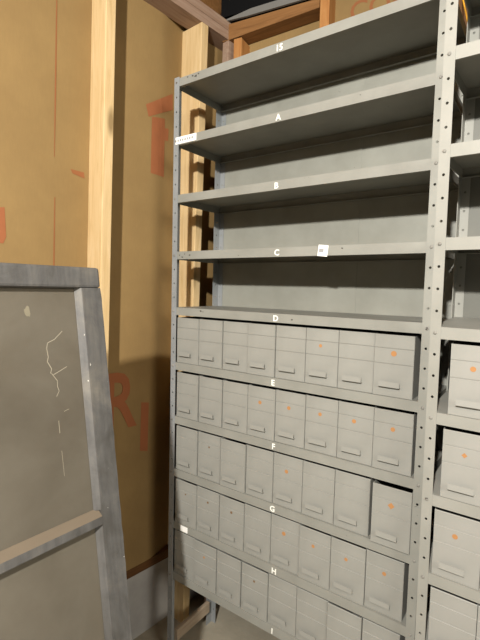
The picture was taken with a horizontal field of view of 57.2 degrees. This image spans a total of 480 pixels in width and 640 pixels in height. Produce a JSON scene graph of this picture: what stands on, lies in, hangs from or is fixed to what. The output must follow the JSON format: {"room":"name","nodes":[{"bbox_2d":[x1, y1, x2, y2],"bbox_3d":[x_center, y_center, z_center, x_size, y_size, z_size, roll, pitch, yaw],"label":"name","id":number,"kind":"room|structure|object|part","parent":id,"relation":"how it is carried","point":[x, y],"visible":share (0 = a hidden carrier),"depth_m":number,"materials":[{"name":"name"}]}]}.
{"room":"storage room","nodes":[
{"label":"storage room","id":0,"kind":"room"},
{"bbox_2d":[0,0,222,639],"bbox_3d":[-0.906,0.045,1.245,0.109,2.640,2.420,5,4,41],"label":"wall","id":1,"kind":"structure","parent":0,"point":[45,45],"depth_m":1.67,"materials":[{"name":"wood"}]},
{"bbox_2d":[87,0,115,365],"bbox_3d":[-0.521,0.067,1.578,0.122,2.548,0.038,5,4,41],"label":"wall stud","id":2,"kind":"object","parent":1,"relation":"attached to","point":[103,11],"depth_m":1.51,"materials":[{"name":"brown wood"}]},
{"bbox_2d":[126,544,167,578],"bbox_3d":[-0.936,1.047,1.261,0.036,0.041,2.370,5,4,41],"label":"trim","id":3,"kind":"structure","parent":1,"relation":"attached to","point":[162,554],"depth_m":1.87,"materials":[{"name":"brown wood"}]},
{"bbox_2d":[167,22,207,622],"bbox_3d":[-0.236,0.059,1.906,0.122,2.548,0.038,5,4,41],"label":"wall stud","id":4,"kind":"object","parent":1,"relation":"attached to","point":[195,39],"depth_m":1.85,"materials":[{"name":"brown wood"}]},
{"bbox_2d":[144,0,231,50],"bbox_3d":[-0.808,-1.232,1.091,0.090,0.076,2.360,5,4,41],"label":"trim","id":5,"kind":"structure","parent":1,"relation":"attached to","point":[187,13],"depth_m":1.78,"materials":[{"name":"brown wood"}]},
{"bbox_2d":[200,0,220,14],"bbox_3d":[-1.300,-1.312,0.310,0.038,0.198,4.750,4,5,36],"label":"trim","id":6,"kind":"structure","parent":1,"relation":"attached to","point":[215,5],"depth_m":1.91,"materials":[{"name":"brown wood"}]},
{"bbox_2d":[133,594,279,639],"bbox_3d":[0.355,1.561,-0.647,4.550,0.060,5.300,4,5,36],"label":"floor","id":7,"kind":"structure","parent":0,"point":[228,625],"depth_m":1.90,"materials":[{"name":"concrete"}]},
{"bbox_2d":[0,262,131,639],"bbox_3d":[-0.509,0.656,0.728,0.257,1.516,0.782,5,5,37],"label":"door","id":8,"kind":"structure","parent":7,"relation":"on","point":[63,576],"depth_m":0.94,"materials":[{"name":"grey paint"}]},
{"bbox_3d":[-0.555,0.194,0.737,0.003,0.511,0.688,-6,-1,37],"label":"glass pane","id":9,"kind":"part","parent":8,"relation":"part of","materials":[{"name":"grey glass"}]},
{"bbox_3d":[-0.579,-0.081,0.740,0.034,0.048,0.779,-6,-1,37],"label":"rail","id":10,"kind":"part","parent":8,"relation":"part of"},
{"bbox_3d":[-0.507,0.706,0.729,0.003,0.468,0.688,-6,-1,37],"label":"glass pane","id":11,"kind":"part","parent":8,"relation":"part of","materials":[{"name":"grey glass"}]},
{"bbox_2d":[167,0,466,639],"bbox_3d":[0.186,0.263,1.494,0.907,2.212,0.278,4,5,36],"label":"shelving","id":12,"kind":"object","parent":7,"relation":"on","point":[323,146],"visible":0.65,"depth_m":1.43,"materials":[{"name":"metal"}]},
{"bbox_3d":[-0.241,0.240,1.657,0.024,2.212,0.036,4,5,36],"label":"post","id":13,"kind":"part","parent":12,"relation":"part of","materials":[{"name":"grey metal"}]},
{"bbox_2d":[174,529,195,580],"bbox_3d":[-0.137,0.881,1.758,0.103,0.166,0.269,4,5,36],"label":"storage bin","id":14,"kind":"object","parent":12,"relation":"on","point":[184,543],"visible":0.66,"depth_m":1.66,"materials":[{"name":"grey cardboard"}]},
{"bbox_3d":[-0.220,0.936,1.661,0.055,0.016,0.011,4,5,36],"label":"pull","id":15,"kind":"part","parent":14,"relation":"part of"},
{"bbox_2d":[175,478,197,529],"bbox_3d":[-0.131,0.679,1.737,0.103,0.166,0.269,4,5,36],"label":"storage bin","id":16,"kind":"object","parent":12,"relation":"on","point":[186,491],"visible":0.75,"depth_m":1.63,"materials":[{"name":"grey metal"}]},
{"bbox_3d":[-0.213,0.734,1.640,0.055,0.016,0.011,4,5,36],"label":"bin pull","id":17,"kind":"part","parent":16,"relation":"part of","materials":[{"name":"grey metal"}]},
{"bbox_2d":[176,425,200,475],"bbox_3d":[-0.126,0.476,1.727,0.103,0.166,0.269,4,5,36],"label":"storage bin","id":18,"kind":"object","parent":12,"relation":"on","point":[186,437],"visible":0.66,"depth_m":1.62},
{"bbox_3d":[-0.209,0.531,1.630,0.055,0.016,0.011,4,5,36],"label":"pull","id":19,"kind":"part","parent":18,"relation":"part of","materials":[{"name":"grey metal"}]},
{"bbox_2d":[177,371,202,420],"bbox_3d":[-0.121,0.274,1.708,0.103,0.166,0.269,4,5,36],"label":"storage bin","id":20,"kind":"object","parent":12,"relation":"on","point":[187,382],"visible":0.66,"depth_m":1.60,"materials":[{"name":"grey cardboard"}]},
{"bbox_3d":[-0.204,0.328,1.612,0.055,0.016,0.011,4,5,36],"label":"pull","id":21,"kind":"part","parent":20,"relation":"part of","materials":[{"name":"grey metal"}]},
{"bbox_2d":[177,316,209,364],"bbox_3d":[-0.118,0.071,1.695,0.103,0.166,0.269,4,5,36],"label":"storage bin","id":22,"kind":"object","parent":12,"relation":"on","point":[188,329],"visible":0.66,"depth_m":1.59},
{"bbox_3d":[-0.201,0.126,1.599,0.055,0.016,0.011,4,5,36],"label":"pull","id":23,"kind":"part","parent":22,"relation":"part of","materials":[{"name":"grey metal"}]},
{"bbox_2d":[194,539,217,593],"bbox_3d":[-0.055,0.888,1.693,0.103,0.166,0.269,4,5,36],"label":"storage bin","id":24,"kind":"object","parent":12,"relation":"on","point":[205,555],"visible":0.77,"depth_m":1.59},
{"bbox_3d":[-0.138,0.943,1.596,0.055,0.016,0.011,4,5,36],"label":"bin pull","id":25,"kind":"part","parent":24,"relation":"part of","materials":[{"name":"grey metal"}]},
{"bbox_2d":[197,485,220,539],"bbox_3d":[-0.044,0.685,1.679,0.103,0.166,0.269,4,5,36],"label":"storage bin","id":26,"kind":"object","parent":12,"relation":"on","point":[208,501],"visible":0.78,"depth_m":1.58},
{"bbox_3d":[-0.126,0.740,1.582,0.055,0.016,0.011,4,5,36],"label":"bin pull","id":27,"kind":"part","parent":26,"relation":"part of","materials":[{"name":"grey metal"}]},
{"bbox_2d":[198,431,222,483],"bbox_3d":[-0.038,0.483,1.664,0.103,0.166,0.269,4,5,36],"label":"storage bin","id":28,"kind":"object","parent":12,"relation":"on","point":[209,444],"visible":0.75,"depth_m":1.56,"materials":[{"name":"grey cardboard"}]},
{"bbox_3d":[-0.120,0.537,1.567,0.055,0.016,0.011,4,5,36],"label":"bin pull","id":29,"kind":"part","parent":28,"relation":"part of","materials":[{"name":"grey metal"}]},
{"bbox_2d":[199,375,226,427],"bbox_3d":[-0.032,0.281,1.644,0.103,0.166,0.269,4,5,36],"label":"storage bin","id":30,"kind":"object","parent":12,"relation":"on","point":[210,387],"visible":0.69,"depth_m":1.54,"materials":[{"name":"grey cardboard"}]},
{"bbox_3d":[-0.115,0.335,1.547,0.055,0.016,0.011,4,5,36],"label":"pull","id":31,"kind":"part","parent":30,"relation":"part of","materials":[{"name":"grey metal"}]},
{"bbox_3d":[-0.102,0.230,1.848,0.024,2.212,0.036,4,5,36],"label":"post","id":32,"kind":"part","parent":12,"relation":"part of","materials":[{"name":"grey metal"}]},
{"bbox_2d":[199,318,235,368],"bbox_3d":[-0.032,0.077,1.636,0.103,0.166,0.269,4,5,36],"label":"storage bin","id":33,"kind":"object","parent":12,"relation":"on","point":[211,330],"visible":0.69,"depth_m":1.53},
{"bbox_3d":[-0.114,0.132,1.540,0.055,0.016,0.011,4,5,36],"label":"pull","id":34,"kind":"part","parent":33,"relation":"part of","materials":[{"name":"grey metal"}]},
{"bbox_2d":[216,549,242,607],"bbox_3d":[0.032,0.895,1.630,0.103,0.166,0.269,4,5,36],"label":"storage bin","id":35,"kind":"object","parent":12,"relation":"on","point":[229,567],"visible":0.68,"depth_m":1.53,"materials":[{"name":"grey cardboard"}]},
{"bbox_3d":[-0.051,0.949,1.533,0.055,0.016,0.011,4,5,36],"label":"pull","id":36,"kind":"part","parent":35,"relation":"part of","materials":[{"name":"grey metal"}]},
{"bbox_2d":[219,494,244,550],"bbox_3d":[0.042,0.692,1.613,0.103,0.166,0.269,4,5,36],"label":"storage bin","id":37,"kind":"object","parent":12,"relation":"on","point":[232,511],"visible":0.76,"depth_m":1.51,"materials":[{"name":"grey cardboard"}]},
{"bbox_3d":[-0.041,0.747,1.516,0.055,0.016,0.011,4,5,36],"label":"bin pull","id":38,"kind":"part","parent":37,"relation":"part of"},
{"bbox_2d":[220,437,247,492],"bbox_3d":[0.046,0.490,1.597,0.103,0.166,0.269,4,5,36],"label":"storage bin","id":39,"kind":"object","parent":12,"relation":"on","point":[233,452],"visible":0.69,"depth_m":1.49,"materials":[{"name":"grey cardboard"}]},
{"bbox_3d":[-0.036,0.544,1.500,0.055,0.016,0.011,4,5,36],"label":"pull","id":40,"kind":"part","parent":39,"relation":"part of","materials":[{"name":"grey metal"}]},
{"bbox_3d":[0.168,1.001,1.547,0.903,0.028,0.268,4,5,36],"label":"shelf","id":41,"kind":"part","parent":12,"relation":"part of","materials":[{"name":"grey metal"}]},
{"bbox_2d":[222,379,253,433],"bbox_3d":[0.055,0.287,1.581,0.103,0.166,0.269,4,5,36],"label":"storage bin","id":42,"kind":"object","parent":12,"relation":"on","point":[235,393],"visible":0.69,"depth_m":1.48,"materials":[{"name":"grey cardboard"}]},
{"bbox_3d":[-0.028,0.342,1.484,0.055,0.016,0.011,4,5,36],"label":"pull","id":43,"kind":"part","parent":42,"relation":"part of","materials":[{"name":"grey metal"}]},
{"bbox_2d":[223,320,261,372],"bbox_3d":[0.056,0.084,1.575,0.103,0.166,0.269,4,5,36],"label":"storage bin","id":44,"kind":"object","parent":12,"relation":"on","point":[235,334],"visible":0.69,"depth_m":1.48,"materials":[{"name":"grey cardboard"}]},
{"bbox_3d":[-0.026,0.139,1.478,0.055,0.016,0.011,4,5,36],"label":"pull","id":45,"kind":"part","parent":44,"relation":"part of","materials":[{"name":"grey metal"}]},
{"bbox_2d":[241,561,268,621],"bbox_3d":[0.119,0.901,1.567,0.103,0.166,0.269,4,5,36],"label":"storage bin","id":46,"kind":"object","parent":12,"relation":"on","point":[255,581],"visible":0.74,"depth_m":1.46,"materials":[{"name":"grey cardboard"}]},
{"bbox_3d":[0.036,0.956,1.470,0.055,0.016,0.011,4,5,36],"label":"bin pull","id":47,"kind":"part","parent":46,"relation":"part of","materials":[{"name":"grey cardboard"}]},
{"bbox_2d":[244,503,271,562],"bbox_3d":[0.129,0.699,1.554,0.103,0.166,0.269,4,5,36],"label":"storage bin","id":48,"kind":"object","parent":12,"relation":"on","point":[257,525],"visible":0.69,"depth_m":1.45,"materials":[{"name":"grey cardboard"}]},
{"bbox_3d":[0.046,0.753,1.458,0.055,0.016,0.011,4,5,36],"label":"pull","id":49,"kind":"part","parent":48,"relation":"part of","materials":[{"name":"grey cardboard"}]},
{"bbox_2d":[246,444,275,502],"bbox_3d":[0.135,0.496,1.538,0.103,0.166,0.269,4,5,36],"label":"storage bin","id":50,"kind":"object","parent":12,"relation":"on","point":[260,460],"visible":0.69,"depth_m":1.44,"materials":[{"name":"grey metal"}]},
{"bbox_3d":[0.052,0.551,1.441,0.055,0.016,0.011,4,5,36],"label":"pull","id":51,"kind":"part","parent":50,"relation":"part of","materials":[{"name":"grey metal"}]},
{"bbox_2d":[247,384,279,440],"bbox_3d":[0.140,0.294,1.519,0.103,0.166,0.269,4,5,36],"label":"storage bin","id":52,"kind":"object","parent":12,"relation":"on","point":[261,398],"visible":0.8,"depth_m":1.42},
{"bbox_3d":[0.057,0.348,1.423,0.055,0.016,0.011,4,5,36],"label":"bin pull","id":53,"kind":"part","parent":52,"relation":"part of","materials":[{"name":"grey metal"}]},
{"bbox_2d":[247,322,287,377],"bbox_3d":[0.139,0.091,1.510,0.103,0.166,0.269,4,5,36],"label":"storage bin","id":54,"kind":"object","parent":12,"relation":"on","point":[261,358],"visible":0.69,"depth_m":1.41,"materials":[{"name":"grey cardboard"}]},
{"bbox_3d":[0.057,0.145,1.414,0.055,0.016,0.011,4,5,36],"label":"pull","id":55,"kind":"part","parent":54,"relation":"part of","materials":[{"name":"grey metal"}]},
{"bbox_2d":[268,573,297,636],"bbox_3d":[0.206,0.908,1.510,0.103,0.166,0.269,4,5,36],"label":"storage bin","id":56,"kind":"object","parent":12,"relation":"on","point":[282,599],"visible":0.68,"depth_m":1.41,"materials":[{"name":"grey cardboard"}]},
{"bbox_3d":[0.124,0.962,1.413,0.055,0.016,0.011,4,5,36],"label":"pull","id":57,"kind":"part","parent":56,"relation":"part of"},
{"bbox_2d":[270,513,300,574],"bbox_3d":[0.214,0.705,1.494,0.103,0.166,0.269,4,5,36],"label":"storage bin","id":58,"kind":"object","parent":12,"relation":"on","point":[285,532],"visible":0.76,"depth_m":1.39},
{"bbox_3d":[0.131,0.760,1.397,0.055,0.016,0.011,4,5,36],"label":"bin pull","id":59,"kind":"part","parent":58,"relation":"part of","materials":[{"name":"grey cardboard"}]},
{"bbox_2d":[273,451,304,512],"bbox_3d":[0.221,0.503,1.477,0.103,0.166,0.269,4,5,36],"label":"storage bin","id":60,"kind":"object","parent":12,"relation":"on","point":[288,469],"visible":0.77,"depth_m":1.38,"materials":[{"name":"grey metal"}]},
{"bbox_3d":[0.138,0.557,1.381,0.055,0.016,0.011,4,5,36],"label":"bin pull","id":61,"kind":"part","parent":60,"relation":"part of","materials":[{"name":"grey metal"}]},
{"bbox_2d":[275,388,309,448],"bbox_3d":[0.226,0.300,1.460,0.103,0.166,0.269,4,5,36],"label":"storage bin","id":62,"kind":"object","parent":12,"relation":"on","point":[290,418],"visible":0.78,"depth_m":1.36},
{"bbox_3d":[0.144,0.355,1.363,0.055,0.016,0.011,4,5,36],"label":"bin pull","id":63,"kind":"part","parent":62,"relation":"part of","materials":[{"name":"grey metal"}]},
{"bbox_2d":[275,324,315,381],"bbox_3d":[0.227,0.097,1.451,0.103,0.166,0.269,4,5,36],"label":"storage bin","id":64,"kind":"object","parent":12,"relation":"on","point":[290,338],"visible":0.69,"depth_m":1.35,"materials":[{"name":"grey cardboard"}]},
{"bbox_3d":[0.144,0.152,1.355,0.055,0.016,0.011,4,5,36],"label":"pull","id":65,"kind":"part","parent":64,"relation":"part of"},
{"bbox_3d":[0.173,0.799,1.532,0.903,0.028,0.268,4,5,36],"label":"shelf","id":66,"kind":"part","parent":12,"relation":"part of","materials":[{"name":"grey metal"}]},
{"bbox_3d":[0.178,0.596,1.518,0.903,0.028,0.268,4,5,36],"label":"shelf","id":67,"kind":"part","parent":12,"relation":"part of","materials":[{"name":"grey metal"}]},
{"bbox_3d":[0.183,0.394,1.503,0.903,0.028,0.268,4,5,36],"label":"shelf","id":68,"kind":"part","parent":12,"relation":"part of","materials":[{"name":"grey metal"}]},
{"bbox_3d":[0.188,0.191,1.489,0.903,0.028,0.268,4,5,36],"label":"shelf","id":69,"kind":"part","parent":12,"relation":"part of","materials":[{"name":"grey metal"}]},
{"bbox_3d":[0.193,-0.012,1.474,0.903,0.028,0.268,4,5,36],"label":"shelf","id":70,"kind":"part","parent":12,"relation":"part of","materials":[{"name":"grey metal"}]},
{"bbox_2d":[296,587,328,639],"bbox_3d":[0.291,0.914,1.448,0.103,0.166,0.269,4,5,36],"label":"storage bin","id":71,"kind":"object","parent":12,"relation":"on","point":[311,613],"visible":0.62,"depth_m":1.35,"materials":[{"name":"grey cardboard"}]},
{"bbox_3d":[0.208,0.969,1.351,0.055,0.016,0.011,4,5,36],"label":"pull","id":72,"kind":"part","parent":71,"relation":"part of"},
{"bbox_2d":[298,524,332,589],"bbox_3d":[0.296,0.712,1.429,0.103,0.166,0.269,4,5,36],"label":"storage bin","id":73,"kind":"object","parent":12,"relation":"on","point":[314,544],"visible":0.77,"depth_m":1.33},
{"bbox_3d":[0.214,0.766,1.333,0.055,0.016,0.011,4,5,36],"label":"bin pull","id":74,"kind":"part","parent":73,"relation":"part of","materials":[{"name":"grey cardboard"}]},
{"bbox_3d":[0.198,-0.214,1.459,0.903,0.028,0.268,4,5,36],"label":"shelf","id":75,"kind":"part","parent":12,"relation":"part of","materials":[{"name":"grey metal"}]},
{"bbox_3d":[0.203,-0.417,1.445,0.903,0.028,0.268,4,5,36],"label":"shelf","id":76,"kind":"part","parent":12,"relation":"part of","materials":[{"name":"grey metal"}]},
{"bbox_2d":[302,459,336,523],"bbox_3d":[0.305,0.509,1.415,0.103,0.166,0.269,4,5,36],"label":"storage bin","id":77,"kind":"object","parent":12,"relation":"on","point":[318,491],"visible":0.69,"depth_m":1.31,"materials":[{"name":"grey metal"}]},
{"bbox_3d":[0.223,0.564,1.319,0.055,0.016,0.011,4,5,36],"label":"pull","id":78,"kind":"part","parent":77,"relation":"part of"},
{"bbox_3d":[0.207,-0.620,1.430,0.903,0.028,0.268,4,5,36],"label":"shelf","id":79,"kind":"part","parent":12,"relation":"part of","materials":[{"name":"grey metal"}]},
{"bbox_3d":[0.212,-0.822,1.415,0.903,0.028,0.268,4,5,36],"label":"shelf","id":80,"kind":"part","parent":12,"relation":"part of","materials":[{"name":"grey metal"}]},
{"bbox_2d":[305,393,341,456],"bbox_3d":[0.312,0.307,1.400,0.103,0.166,0.269,4,5,36],"label":"storage bin","id":81,"kind":"object","parent":12,"relation":"on","point":[322,412],"visible":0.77,"depth_m":1.30,"materials":[{"name":"grey cardboard"}]},
{"bbox_3d":[0.229,0.361,1.304,0.055,0.016,0.011,4,5,36],"label":"bin pull","id":82,"kind":"part","parent":81,"relation":"part of","materials":[{"name":"grey metal"}]},
{"bbox_2d":[305,326,351,387],"bbox_3d":[0.311,0.104,1.390,0.103,0.166,0.269,4,5,36],"label":"storage bin","id":83,"kind":"object","parent":12,"relation":"on","point":[322,342],"visible":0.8,"depth_m":1.29,"materials":[{"name":"grey cardboard"}]},
{"bbox_3d":[0.229,0.158,1.294,0.055,0.016,0.011,4,5,36],"label":"bin pull","id":84,"kind":"part","parent":83,"relation":"part of","materials":[{"name":"grey metal"}]},
{"bbox_2d":[326,601,362,639],"bbox_3d":[0.373,0.921,1.383,0.103,0.166,0.269,4,5,36],"label":"storage bin","id":85,"kind":"object","parent":12,"relation":"on","point":[342,624],"visible":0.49,"depth_m":1.28,"materials":[{"name":"grey metal"}]},
{"bbox_2d":[329,536,366,605],"bbox_3d":[0.381,0.718,1.368,0.103,0.166,0.269,4,5,36],"label":"storage bin","id":86,"kind":"object","parent":12,"relation":"on","point":[348,559],"visible":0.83,"depth_m":1.27,"materials":[{"name":"grey cardboard"}]},
{"bbox_3d":[0.298,0.773,1.271,0.055,0.016,0.011,4,5,36],"label":"bin pull","id":87,"kind":"part","parent":86,"relation":"part of","materials":[{"name":"grey metal"}]},
{"bbox_2d":[333,468,375,536],"bbox_3d":[0.390,0.516,1.353,0.103,0.166,0.269,4,5,36],"label":"storage bin","id":88,"kind":"object","parent":12,"relation":"on","point":[353,491],"visible":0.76,"depth_m":1.25,"materials":[{"name":"grey metal"}]},
{"bbox_3d":[0.307,0.570,1.257,0.055,0.016,0.011,4,5,36],"label":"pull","id":89,"kind":"part","parent":88,"relation":"part of","materials":[{"name":"grey cardboard"}]},
{"bbox_2d":[337,399,377,465],"bbox_3d":[0.396,0.313,1.339,0.103,0.166,0.269,4,5,36],"label":"storage bin","id":90,"kind":"object","parent":12,"relation":"on","point":[355,419],"visible":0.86,"depth_m":1.24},
{"bbox_3d":[0.314,0.368,1.242,0.055,0.016,0.011,4,5,36],"label":"bin pull","id":91,"kind":"part","parent":90,"relation":"part of","materials":[{"name":"grey metal"}]},
{"bbox_2d":[337,328,384,392],"bbox_3d":[0.396,0.110,1.329,0.103,0.166,0.269,4,5,36],"label":"storage bin","id":92,"kind":"object","parent":12,"relation":"on","point":[356,346],"visible":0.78,"depth_m":1.23,"materials":[{"name":"grey metal"}]},
{"bbox_3d":[0.314,0.165,1.232,0.055,0.016,0.011,4,5,36],"label":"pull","id":93,"kind":"part","parent":92,"relation":"part of","materials":[{"name":"grey metal"}]},
{"bbox_2d":[362,617,419,639],"bbox_3d":[0.461,0.927,1.325,0.103,0.166,0.269,4,5,36],"label":"storage bin","id":94,"kind":"object","parent":12,"relation":"on","point":[371,630],"visible":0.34,"depth_m":1.23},
{"bbox_2d":[364,548,424,621],"bbox_3d":[0.468,0.725,1.310,0.103,0.166,0.269,4,5,36],"label":"storage bin","id":95,"kind":"object","parent":12,"relation":"on","point":[386,580],"visible":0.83,"depth_m":1.21,"materials":[{"name":"grey cardboard"}]},
{"bbox_3d":[0.385,0.779,1.213,0.055,0.016,0.011,4,5,36],"label":"bin pull","id":96,"kind":"part","parent":95,"relation":"part of","materials":[{"name":"grey metal"}]},
{"bbox_2d":[370,479,432,554],"bbox_3d":[0.474,0.523,1.275,0.103,0.166,0.269,4,5,36],"label":"storage bin","id":97,"kind":"object","parent":12,"relation":"on","point":[391,518],"visible":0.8,"depth_m":1.17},
{"bbox_3d":[0.392,0.578,1.178,0.055,0.016,0.011,4,5,36],"label":"bin pull","id":98,"kind":"part","parent":97,"relation":"part of","materials":[{"name":"grey metal"}]},
{"bbox_2d":[372,406,431,476],"bbox_3d":[0.479,0.320,1.275,0.103,0.166,0.269,4,5,36],"label":"storage bin","id":99,"kind":"object","parent":12,"relation":"on","point":[394,438],"visible":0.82,"depth_m":1.17,"materials":[{"name":"grey cardboard"}]},
{"bbox_3d":[0.397,0.374,1.179,0.055,0.016,0.011,4,5,36],"label":"bin pull","id":100,"kind":"part","parent":99,"relation":"part of","materials":[{"name":"grey metal"}]},
{"bbox_2d":[373,331,435,399],"bbox_3d":[0.478,0.117,1.264,0.103,0.166,0.269,4,5,36],"label":"storage bin","id":101,"kind":"object","parent":12,"relation":"on","point":[397,354],"visible":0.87,"depth_m":1.16,"materials":[{"name":"grey metal"}]},
{"bbox_3d":[0.396,0.171,1.167,0.055,0.016,0.011,4,5,36],"label":"bin pull","id":102,"kind":"part","parent":101,"relation":"part of","materials":[{"name":"grey metal"}]},
{"bbox_3d":[0.473,0.295,1.140,0.024,2.212,0.036,4,5,36],"label":"post","id":103,"kind":"part","parent":12,"relation":"part of","materials":[{"name":"grey metal"}]},
{"bbox_3d":[0.612,0.285,1.330,0.024,2.212,0.036,4,5,36],"label":"post","id":104,"kind":"part","parent":12,"relation":"part of","materials":[{"name":"grey metal"}]},
{"bbox_2d":[415,0,479,639],"bbox_3d":[0.890,0.257,0.895,0.917,2.349,0.378,4,5,36],"label":"shelving","id":105,"kind":"object","parent":7,"relation":"on","point":[461,63],"visible":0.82,"depth_m":1.05,"materials":[{"name":"metal"}]},
{"bbox_3d":[0.889,0.855,0.962,0.903,0.028,0.268,5,8,36],"label":"shelf","id":106,"kind":"part","parent":105,"relation":"part of","materials":[{"name":"grey metal"}]},
{"bbox_3d":[0.464,0.238,1.058,0.024,2.335,0.036,5,8,36],"label":"post","id":107,"kind":"part","parent":105,"relation":"part of","materials":[{"name":"grey metal"}]},
{"bbox_2d":[428,585,478,639],"bbox_3d":[0.586,0.733,1.166,0.104,0.178,0.270,4,5,36],"label":"storage bin","id":108,"kind":"object","parent":105,"relation":"on","point":[452,616],"visible":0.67,"depth_m":1.06,"materials":[{"name":"grey metal"}]},
{"bbox_3d":[0.890,0.652,0.939,0.903,0.028,0.268,5,8,36],"label":"shelf","id":109,"kind":"part","parent":105,"relation":"part of","materials":[{"name":"grey metal"}]},
{"bbox_2d":[431,507,479,589],"bbox_3d":[0.587,0.531,1.144,0.104,0.178,0.270,4,5,36],"label":"storage bin","id":110,"kind":"object","parent":105,"relation":"on","point":[456,537],"visible":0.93,"depth_m":1.04,"materials":[{"name":"grey cardboard"}]},
{"bbox_3d":[0.503,0.592,1.047,0.055,0.016,0.011,5,8,36],"label":"bin pull","id":111,"kind":"part","parent":110,"relation":"part of","materials":[{"name":"grey metal"}]},
{"bbox_3d":[0.890,0.451,0.916,0.903,0.028,0.268,5,8,36],"label":"shelf","id":112,"kind":"part","parent":105,"relation":"part of","materials":[{"name":"grey metal"}]},
{"bbox_3d":[0.890,0.249,0.894,0.903,0.028,0.268,5,8,36],"label":"shelf","id":113,"kind":"part","parent":105,"relation":"part of","materials":[{"name":"grey metal"}]},
{"bbox_2d":[440,426,479,506],"bbox_3d":[0.594,0.330,1.113,0.104,0.178,0.270,4,5,36],"label":"storage bin","id":114,"kind":"object","parent":105,"relation":"on","point":[460,469],"visible":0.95,"depth_m":1.02,"materials":[{"name":"grey cardboard"}]},
{"bbox_3d":[0.510,0.391,1.017,0.055,0.016,0.011,5,8,36],"label":"bin pull","id":115,"kind":"part","parent":114,"relation":"part of","materials":[{"name":"grey metal"}]},
{"bbox_3d":[0.890,0.047,0.871,0.903,0.028,0.268,5,8,36],"label":"shelf","id":116,"kind":"part","parent":105,"relation":"part of","materials":[{"name":"grey metal"}]},
{"bbox_3d":[0.891,-0.155,0.849,0.903,0.028,0.268,5,8,36],"label":"shelf","id":117,"kind":"part","parent":105,"relation":"part of","materials":[{"name":"grey metal"}]},
{"bbox_3d":[0.603,0.217,1.248,0.024,2.335,0.036,5,8,36],"label":"post","id":118,"kind":"part","parent":105,"relation":"part of","materials":[{"name":"grey metal"}]},
{"bbox_2d":[448,340,479,419],"bbox_3d":[0.600,0.129,1.087,0.104,0.178,0.270,4,5,36],"label":"storage bin","id":119,"kind":"object","parent":105,"relation":"on","point":[464,382],"visible":0.96,"depth_m":1.00,"materials":[{"name":"grey cardboard"}]},
{"bbox_3d":[0.516,0.190,0.990,0.055,0.016,0.011,5,8,36],"label":"bin pull","id":120,"kind":"part","parent":119,"relation":"part of","materials":[{"name":"grey metal"}]},
{"bbox_3d":[0.891,-0.357,0.826,0.903,0.028,0.268,5,8,36],"label":"shelf","id":121,"kind":"part","parent":105,"relation":"part of","materials":[{"name":"grey metal"}]},
{"bbox_3d":[0.891,-0.559,0.803,0.903,0.028,0.268,5,8,36],"label":"shelf","id":122,"kind":"part","parent":105,"relation":"part of","materials":[{"name":"grey metal"}]},
{"bbox_3d":[0.971,0.162,0.995,0.901,2.161,0.007,5,8,36],"label":"panel","id":123,"kind":"part","parent":105,"relation":"part of","materials":[{"name":"grey metal"}]},
{"bbox_3d":[0.891,-0.761,0.781,0.903,0.028,0.268,5,8,36],"label":"shelf","id":124,"kind":"part","parent":105,"relation":"part of","materials":[{"name":"grey metal"}]},
{"bbox_2d":[476,604,479,639],"bbox_3d":[0.671,0.740,1.105,0.104,0.178,0.270,4,5,36],"label":"storage bin","id":125,"kind":"object","parent":105,"relation":"on","point":[478,618],"visible":1,"depth_m":1.03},
{"bbox_2d":[248,0,396,52],"bbox_3d":[1.072,-0.159,1.488,2.700,2.538,0.042,4,5,27],"label":"wall","id":126,"kind":"structure","parent":0,"point":[344,9],"depth_m":1.76,"materials":[{"name":"wood"}]},
{"bbox_2d":[203,40,233,601],"bbox_3d":[-0.099,0.059,1.997,0.035,2.548,0.038,5,4,41],"label":"trim","id":127,"kind":"structure","parent":126,"relation":"attached to","point":[228,46],"depth_m":1.92,"materials":[{"name":"brown wood"}]},
{"bbox_2d":[234,37,249,57],"bbox_3d":[-0.021,0.058,2.010,0.038,2.536,0.089,4,5,27],"label":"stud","id":128,"kind":"structure","parent":126,"relation":"attached to","point":[241,48],"depth_m":1.89,"materials":[{"name":"orange wood"}]},
{"bbox_2d":[221,0,310,22],"bbox_3d":[0.130,-1.375,1.833,0.440,0.210,0.090,4,5,27],"label":"air duct","id":129,"kind":"object","parent":126,"relation":"attached to","point":[233,11],"visible":0.68,"depth_m":1.85,"materials":[{"name":"grey metal"}]},
{"bbox_2d":[223,0,319,43],"bbox_3d":[0.134,-1.232,1.844,0.433,0.067,0.075,4,5,27],"label":"trim","id":130,"kind":"structure","parent":126,"relation":"attached to","point":[254,29],"depth_m":1.82,"materials":[{"name":"brown wood"}]},
{"bbox_2d":[319,0,335,27],"bbox_3d":[0.317,0.033,1.832,0.038,2.628,0.089,4,5,27],"label":"trim","id":131,"kind":"structure","parent":126,"relation":"attached to","point":[327,7],"depth_m":1.71,"materials":[{"name":"orange wood"}]},
{"bbox_2d":[458,0,467,26],"bbox_3d":[0.788,0.062,1.587,0.130,2.628,0.089,4,5,27],"label":"trim","id":132,"kind":"structure","parent":126,"relation":"attached to","point":[460,2],"depth_m":1.49,"materials":[{"name":"brown wood"}]},
{"bbox_2d":[462,0,466,19],"bbox_3d":[0.698,-1.003,1.368,0.016,0.241,0.070,1,4,-5],"label":"cord","id":133,"kind":"object","parent":126,"relation":"hanging from","point":[462,0],"visible":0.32,"depth_m":1.36,"materials":[{"name":"orange plastic"}]}
]}

